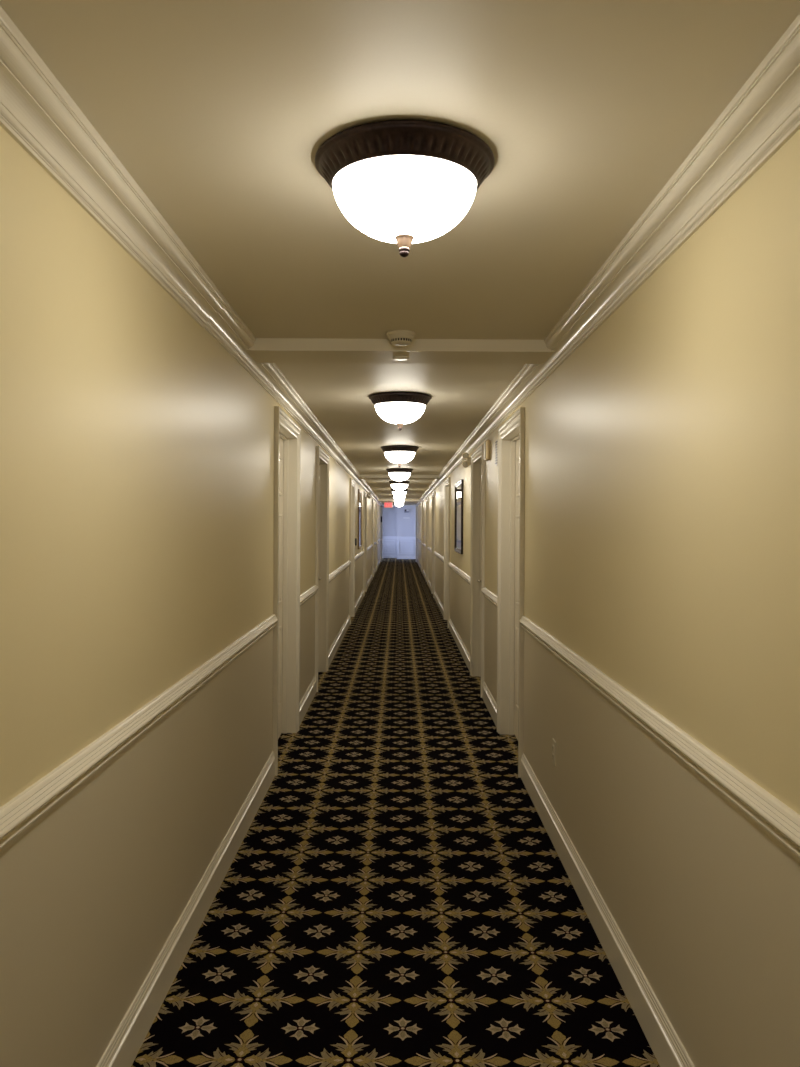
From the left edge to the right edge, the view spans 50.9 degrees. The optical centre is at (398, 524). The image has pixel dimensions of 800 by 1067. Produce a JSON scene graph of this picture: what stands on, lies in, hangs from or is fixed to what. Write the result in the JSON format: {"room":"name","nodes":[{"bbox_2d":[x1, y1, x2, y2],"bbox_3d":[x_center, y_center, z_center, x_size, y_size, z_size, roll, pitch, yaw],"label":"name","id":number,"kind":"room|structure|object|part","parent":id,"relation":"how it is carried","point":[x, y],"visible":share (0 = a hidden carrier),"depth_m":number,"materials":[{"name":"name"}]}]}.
{"room":"hotel corridor","nodes":[
{"label":"hotel corridor","id":0,"kind":"room"},
{"bbox_2d":[0,126,380,1066],"bbox_3d":[-0.822,0.316,15.000,0.160,2.330,38.000,0,0,0],"label":"wall","id":1,"kind":"structure","parent":0,"point":[137,452],"depth_m":2.18,"materials":[{"name":"paint"}]},
{"bbox_2d":[0,538,380,854],"bbox_3d":[-0.730,0.570,15.000,0.028,0.088,38.000,0,0,0],"label":"chair rail","id":2,"kind":"object","parent":1,"relation":"attached to","point":[18,816],"visible":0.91,"depth_m":2.11,"materials":[{"name":"beige paint"}]},
{"bbox_2d":[0,6,382,505],"bbox_3d":[-0.696,-0.794,15.000,0.089,0.113,38.000,0,0,0],"label":"crown molding","id":3,"kind":"structure","parent":1,"relation":"attached to","point":[36,110],"depth_m":2.02,"materials":[{"name":"beige paint"}]},
{"bbox_2d":[96,558,380,1066],"bbox_3d":[-0.739,1.409,15.000,0.018,0.145,38.000,0,0,0],"label":"baseboard","id":4,"kind":"structure","parent":1,"relation":"attached to","point":[122,1050],"depth_m":2.90,"materials":[{"name":"beige paint"}]},
{"bbox_2d":[273,406,300,775],"bbox_3d":[-0.798,0.390,5.515,0.168,2.183,1.106,0,0,0],"label":"door","id":5,"kind":"structure","parent":1,"relation":"in","point":[287,434],"depth_m":5.97,"materials":[{"name":"beige paint"}]},
{"bbox_3d":[-0.843,0.431,5.515,0.047,2.084,0.924,0,0,0],"label":"panel","id":6,"kind":"part","parent":5,"relation":"part of","materials":[{"name":"beige paint"}]},
{"bbox_3d":[-0.812,0.426,5.515,0.141,2.109,0.958,0,0,0],"label":"frame","id":7,"kind":"part","parent":5,"relation":"part of","materials":[{"name":"beige paint"}]},
{"bbox_2d":[315,446,328,691],"bbox_3d":[-0.798,0.390,8.005,0.168,2.183,1.106,0,0,0],"label":"door","id":8,"kind":"structure","parent":1,"relation":"in","point":[322,458],"depth_m":8.47,"materials":[{"name":"beige paint"}]},
{"bbox_3d":[-0.812,0.426,8.005,0.141,2.109,0.958,0,0,0],"label":"frame","id":9,"kind":"part","parent":8,"relation":"part of","materials":[{"name":"beige paint"}]},
{"bbox_2d":[349,478,354,623],"bbox_3d":[-0.798,0.390,13.085,0.168,2.183,1.106,0,0,0],"label":"door","id":10,"kind":"structure","parent":1,"relation":"in","point":[352,482],"depth_m":13.55,"materials":[{"name":"beige paint"}]},
{"bbox_3d":[-0.812,0.426,13.085,0.141,2.109,0.958,0,0,0],"label":"frame","id":11,"kind":"part","parent":10,"relation":"part of","materials":[{"name":"beige paint"}]},
{"bbox_2d":[358,489,361,548],"bbox_3d":[-0.727,-0.106,15.625,0.027,1.085,1.050,0,0,0],"label":"framed picture","id":12,"kind":"object","parent":1,"relation":"attached to","point":[359,490],"visible":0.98,"depth_m":15.51,"materials":[{"name":"gold metal"}]},
{"bbox_3d":[-0.727,-0.106,15.625,0.001,1.001,0.966,0,0,0],"label":"glass pane","id":13,"kind":"part","parent":12,"relation":"part of","materials":[{"name":"glass"}]},
{"bbox_2d":[363,491,366,595],"bbox_3d":[-0.798,0.390,18.085,0.168,2.183,1.106,0,0,0],"label":"door","id":14,"kind":"structure","parent":1,"relation":"in","point":[365,493],"depth_m":18.55,"materials":[{"name":"beige paint"}]},
{"bbox_3d":[-0.812,0.426,18.085,0.141,2.109,0.958,0,0,0],"label":"frame","id":15,"kind":"part","parent":14,"relation":"part of","materials":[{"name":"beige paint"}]},
{"bbox_2d":[372,499,373,579],"bbox_3d":[-0.798,0.390,23.365,0.168,2.183,1.106,0,0,0],"label":"door","id":16,"kind":"structure","parent":1,"relation":"in","point":[372,499],"depth_m":22.82,"materials":[{"name":"beige paint"}]},
{"bbox_2d":[375,503,377,569],"bbox_3d":[-0.798,0.390,27.215,0.168,2.183,1.106,0,0,0],"label":"door","id":17,"kind":"structure","parent":1,"relation":"in","point":[376,503],"depth_m":26.67,"materials":[{"name":"beige paint"}]},
{"bbox_2d":[131,558,659,1066],"bbox_3d":[-0.007,1.509,17.250,4.200,0.052,42.700,0,0,0],"label":"floor","id":18,"kind":"structure","parent":0,"point":[397,894],"depth_m":3.27,"materials":[{"name":"black carpet"}]},
{"bbox_2d":[382,506,415,555],"bbox_3d":[-0.002,0.320,37.310,4.200,2.330,1.220,0,0,0],"label":"wall","id":19,"kind":"structure","parent":0,"point":[407,526],"depth_m":36.70,"materials":[{"name":"paint"}]},
{"bbox_2d":[382,536,415,558],"bbox_3d":[-0.034,0.995,37.193,3.110,0.980,0.929,0,0,35],"label":"wainscot","id":20,"kind":"structure","parent":19,"relation":"attached to","point":[383,537],"depth_m":36.69,"materials":[{"name":"white paint"}]},
{"bbox_2d":[0,0,799,505],"bbox_3d":[0.004,-0.895,17.250,4.200,0.100,42.700,0,0,0],"label":"ceiling","id":21,"kind":"structure","parent":0,"point":[220,112],"depth_m":1.81,"materials":[{"name":"beige paint"}]},
{"bbox_2d":[384,502,392,507],"bbox_3d":[-0.381,-0.735,30.398,0.310,0.226,0.044,0,0,0],"label":"exit sign","id":22,"kind":"object","parent":21,"relation":"hanging from","point":[386,504],"visible":1,"depth_m":30.38,"materials":[{"name":"red plastic"}]},
{"bbox_2d":[378,499,418,500],"bbox_3d":[0.004,-0.818,27.800,1.480,0.056,0.400,0,0,0],"label":"ceiling beam","id":23,"kind":"structure","parent":21,"relation":"attached to","point":[379,499],"depth_m":27.60,"materials":[{"name":"beige paint"}]},
{"bbox_2d":[392,494,405,502],"bbox_3d":[0.008,-0.733,23.365,0.414,0.225,0.414,0,0,-43],"label":"ceiling lamp","id":24,"kind":"object","parent":21,"relation":"attached to","point":[396,498],"visible":0.68,"depth_m":23.25,"materials":[{"name":"white glass"}]},
{"bbox_3d":[0.008,-0.727,23.365,0.334,0.124,0.334,0,0,0],"label":"lamp shade","id":25,"kind":"part","parent":24,"relation":"part of","materials":[{"name":"white glass"}]},
{"bbox_2d":[393,499,404,505],"bbox_3d":[0.008,-0.733,26.935,0.414,0.225,0.414,0,0,28],"label":"ceiling lamp","id":26,"kind":"object","parent":21,"relation":"attached to","point":[395,501],"visible":0.66,"depth_m":26.84,"materials":[{"name":"white glass"}]},
{"bbox_2d":[244,338,554,363],"bbox_3d":[0.004,-0.818,3.968,1.480,0.056,0.304,0,0,0],"label":"ceiling beam","id":27,"kind":"structure","parent":21,"relation":"attached to","point":[264,350],"depth_m":3.82,"materials":[{"name":"beige paint"}]},
{"bbox_2d":[393,356,408,360],"bbox_3d":[0.008,-0.787,3.965,0.076,0.010,0.076,0,0,0],"label":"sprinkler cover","id":28,"kind":"object","parent":27,"relation":"attached to","point":[400,358],"visible":1,"depth_m":3.95,"materials":[{"name":"white plastic"}]},
{"bbox_2d":[386,468,412,483],"bbox_3d":[0.008,-0.733,12.655,0.414,0.225,0.414,0,0,-43],"label":"ceiling lamp","id":29,"kind":"object","parent":21,"relation":"attached to","point":[398,474],"visible":1,"depth_m":12.53,"materials":[{"name":"white glass"}]},
{"bbox_3d":[0.008,-0.727,12.655,0.334,0.124,0.334,0,0,0],"label":"lamp shade","id":30,"kind":"part","parent":29,"relation":"part of","materials":[{"name":"white glass"}]},
{"bbox_2d":[358,474,440,478],"bbox_3d":[0.004,-0.818,14.300,1.480,0.056,0.400,0,0,0],"label":"ceiling beam","id":31,"kind":"structure","parent":21,"relation":"attached to","point":[362,476],"depth_m":14.10,"materials":[{"name":"beige paint"}]},
{"bbox_2d":[389,481,409,492],"bbox_3d":[0.008,-0.733,16.225,0.414,0.225,0.414,0,0,-17],"label":"ceiling lamp","id":32,"kind":"object","parent":21,"relation":"attached to","point":[395,485],"visible":0.98,"depth_m":16.09,"materials":[{"name":"white glass"}]},
{"bbox_3d":[0.008,-0.727,16.225,0.334,0.124,0.334,0,0,0],"label":"lamp shade","id":33,"kind":"part","parent":32,"relation":"part of","materials":[{"name":"white glass"}]},
{"bbox_2d":[391,489,407,498],"bbox_3d":[0.008,-0.733,19.795,0.414,0.225,0.414,0,0,-43],"label":"ceiling lamp","id":34,"kind":"object","parent":21,"relation":"attached to","point":[395,492],"visible":0.84,"depth_m":19.68,"materials":[{"name":"white glass"}]},
{"bbox_3d":[0.008,-0.727,19.795,0.334,0.124,0.334,0,0,0],"label":"lamp shade","id":35,"kind":"part","parent":34,"relation":"part of","materials":[{"name":"white glass"}]},
{"bbox_2d":[381,445,418,467],"bbox_3d":[0.008,-0.733,9.085,0.414,0.225,0.414,0,0,-43],"label":"ceiling lamp","id":36,"kind":"object","parent":21,"relation":"attached to","point":[399,454],"visible":1,"depth_m":8.96,"materials":[{"name":"white glass"}]},
{"bbox_3d":[0.008,-0.727,9.085,0.334,0.124,0.334,0,0,0],"label":"lamp shade","id":37,"kind":"part","parent":36,"relation":"part of","materials":[{"name":"white glass"}]},
{"bbox_2d":[369,392,431,429],"bbox_3d":[0.008,-0.733,5.515,0.414,0.225,0.414,0,0,-44],"label":"ceiling lamp","id":38,"kind":"object","parent":21,"relation":"attached to","point":[399,408],"visible":1,"depth_m":5.39,"materials":[{"name":"white glass"}]},
{"bbox_3d":[0.008,-0.727,5.515,0.334,0.124,0.334,0,0,0],"label":"lamp shade","id":39,"kind":"part","parent":38,"relation":"part of","materials":[{"name":"white glass"}]},
{"bbox_2d":[386,330,415,345],"bbox_3d":[0.010,-0.819,3.700,0.132,0.052,0.132,0,0,0],"label":"smoke detector","id":40,"kind":"object","parent":21,"relation":"attached to","point":[397,337],"visible":1,"depth_m":3.66,"materials":[{"name":"beige plastic"}]},
{"bbox_2d":[315,119,494,256],"bbox_3d":[0.013,-0.732,1.945,0.414,0.225,0.414,0,0,-43],"label":"ceiling lamp","id":41,"kind":"object","parent":21,"relation":"attached to","point":[403,182],"visible":1,"depth_m":1.82,"materials":[{"name":"white glass"}]},
{"bbox_3d":[0.013,-0.727,1.945,0.334,0.124,0.334,0,0,0],"label":"lamp shade","id":42,"kind":"part","parent":41,"relation":"part of","materials":[{"name":"white glass"}]},
{"bbox_2d":[417,129,799,1066],"bbox_3d":[0.818,0.324,15.000,0.160,2.330,38.000,0,0,0],"label":"wall","id":43,"kind":"structure","parent":0,"point":[662,530],"depth_m":2.18,"materials":[{"name":"paint"}]},
{"bbox_2d":[381,504,416,561],"bbox_3d":[-0.002,0.320,34.042,1.760,2.330,0.155,0,0,0],"label":"door frame","id":44,"kind":"structure","parent":43,"relation":"attached to","point":[383,504],"depth_m":33.97,"materials":[{"name":"white paint"}]},
{"bbox_2d":[421,502,422,571],"bbox_3d":[0.794,0.398,26.415,0.168,2.183,1.106,0,0,0],"label":"door","id":45,"kind":"structure","parent":43,"relation":"in","point":[422,502],"depth_m":26.88,"materials":[{"name":"beige paint"}]},
{"bbox_2d":[426,497,428,583],"bbox_3d":[0.794,0.398,21.615,0.168,2.183,1.106,0,0,0],"label":"door","id":46,"kind":"structure","parent":43,"relation":"in","point":[427,498],"depth_m":21.06,"materials":[{"name":"beige paint"}]},
{"bbox_2d":[431,491,434,597],"bbox_3d":[0.794,0.398,17.715,0.168,2.183,1.106,0,0,0],"label":"door","id":47,"kind":"structure","parent":43,"relation":"in","point":[433,493],"depth_m":18.18,"materials":[{"name":"beige paint"}]},
{"bbox_3d":[0.807,0.434,17.715,0.141,2.109,0.958,0,0,0],"label":"frame","id":48,"kind":"part","parent":47,"relation":"part of","materials":[{"name":"beige paint"}]},
{"bbox_2d":[444,477,449,627],"bbox_3d":[0.794,0.398,12.715,0.168,2.183,1.106,0,0,0],"label":"door","id":49,"kind":"structure","parent":43,"relation":"in","point":[447,481],"depth_m":13.18,"materials":[{"name":"beige paint"}]},
{"bbox_3d":[0.807,0.434,12.715,0.141,2.109,0.958,0,0,0],"label":"frame","id":50,"kind":"part","parent":49,"relation":"part of","materials":[{"name":"beige paint"}]},
{"bbox_2d":[454,479,463,553],"bbox_3d":[0.728,-0.094,10.235,0.027,0.865,1.130,0,0,0],"label":"framed picture","id":51,"kind":"object","parent":43,"relation":"attached to","point":[458,540],"visible":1,"depth_m":10.13,"materials":[{"name":"black paint"}]},
{"bbox_3d":[0.728,-0.094,10.235,0.001,0.771,1.036,0,0,0],"label":"glass pane","id":52,"kind":"part","parent":51,"relation":"part of","materials":[{"name":"glass"}]},
{"bbox_2d":[462,452,470,467],"bbox_3d":[0.699,-0.671,8.800,0.090,0.158,0.260,0,0,0],"label":"emergency light","id":53,"kind":"object","parent":43,"relation":"attached to","point":[467,462],"visible":0.99,"depth_m":8.68,"materials":[{"name":"beige plastic"}]},
{"bbox_2d":[470,444,484,697],"bbox_3d":[0.794,0.398,7.795,0.168,2.183,1.106,0,0,0],"label":"door","id":54,"kind":"structure","parent":43,"relation":"in","point":[477,559],"depth_m":8.26,"materials":[{"name":"beige paint"}]},
{"bbox_3d":[0.807,0.434,7.795,0.141,2.109,0.958,0,0,0],"label":"frame","id":55,"kind":"part","parent":54,"relation":"part of","materials":[{"name":"beige paint"}]},
{"bbox_2d":[484,439,489,460],"bbox_3d":[0.722,-0.611,6.880,0.045,0.170,0.110,0,0,0],"label":"door chime","id":56,"kind":"object","parent":43,"relation":"attached to","point":[487,442],"visible":1,"depth_m":6.83,"materials":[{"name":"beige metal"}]},
{"bbox_3d":[0.703,-0.612,6.880,0.008,0.136,0.080,0,0,0],"label":"plate","id":57,"kind":"part","parent":56,"relation":"part of","materials":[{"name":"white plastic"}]},
{"bbox_2d":[495,439,497,465],"bbox_3d":[0.738,-0.546,6.340,0.012,0.200,0.120,0,0,0],"label":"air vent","id":58,"kind":"object","parent":43,"relation":"in","point":[496,442],"visible":0.88,"depth_m":6.30,"materials":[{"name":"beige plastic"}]},
{"bbox_3d":[0.740,-0.546,6.340,0.007,0.200,0.120,0,0,0],"label":"grille plate","id":59,"kind":"part","parent":58,"relation":"part of","materials":[{"name":"beige plastic"}]},
{"bbox_2d":[497,407,524,777],"bbox_3d":[0.794,0.398,5.505,0.168,2.183,1.106,0,0,0],"label":"door","id":60,"kind":"structure","parent":43,"relation":"in","point":[511,435],"depth_m":5.96,"materials":[{"name":"beige paint"}]},
{"bbox_3d":[0.807,0.434,5.505,0.141,2.109,0.958,0,0,0],"label":"frame","id":61,"kind":"part","parent":60,"relation":"part of","materials":[{"name":"beige paint"}]},
{"bbox_3d":[0.838,0.439,5.505,0.047,2.084,0.924,0,0,0],"label":"panel","id":62,"kind":"part","parent":60,"relation":"part of","materials":[{"name":"beige paint"}]},
{"bbox_2d":[552,739,555,766],"bbox_3d":[0.731,1.074,3.965,0.010,0.115,0.070,0,0,0],"label":"power outlet","id":63,"kind":"object","parent":43,"relation":"attached to","point":[553,740],"visible":1,"depth_m":3.94,"materials":[{"name":"beige plastic"}]},
{"bbox_2d":[417,559,693,1066],"bbox_3d":[0.725,1.416,15.000,0.018,0.145,38.000,0,0,0],"label":"baseboard","id":64,"kind":"structure","parent":43,"relation":"attached to","point":[662,1038],"depth_m":2.92,"materials":[{"name":"beige paint"}]},
{"bbox_2d":[415,14,799,506],"bbox_3d":[0.704,-0.789,15.000,0.089,0.108,38.000,0,0,0],"label":"crown molding","id":65,"kind":"structure","parent":43,"relation":"attached to","point":[764,114],"depth_m":2.04,"materials":[{"name":"beige paint"}]},
{"bbox_2d":[417,538,799,862],"bbox_3d":[0.724,0.578,15.000,0.028,0.088,38.000,0,0,0],"label":"chair rail","id":66,"kind":"object","parent":43,"relation":"attached to","point":[779,822],"visible":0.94,"depth_m":2.08,"materials":[{"name":"beige paint"}]}
]}

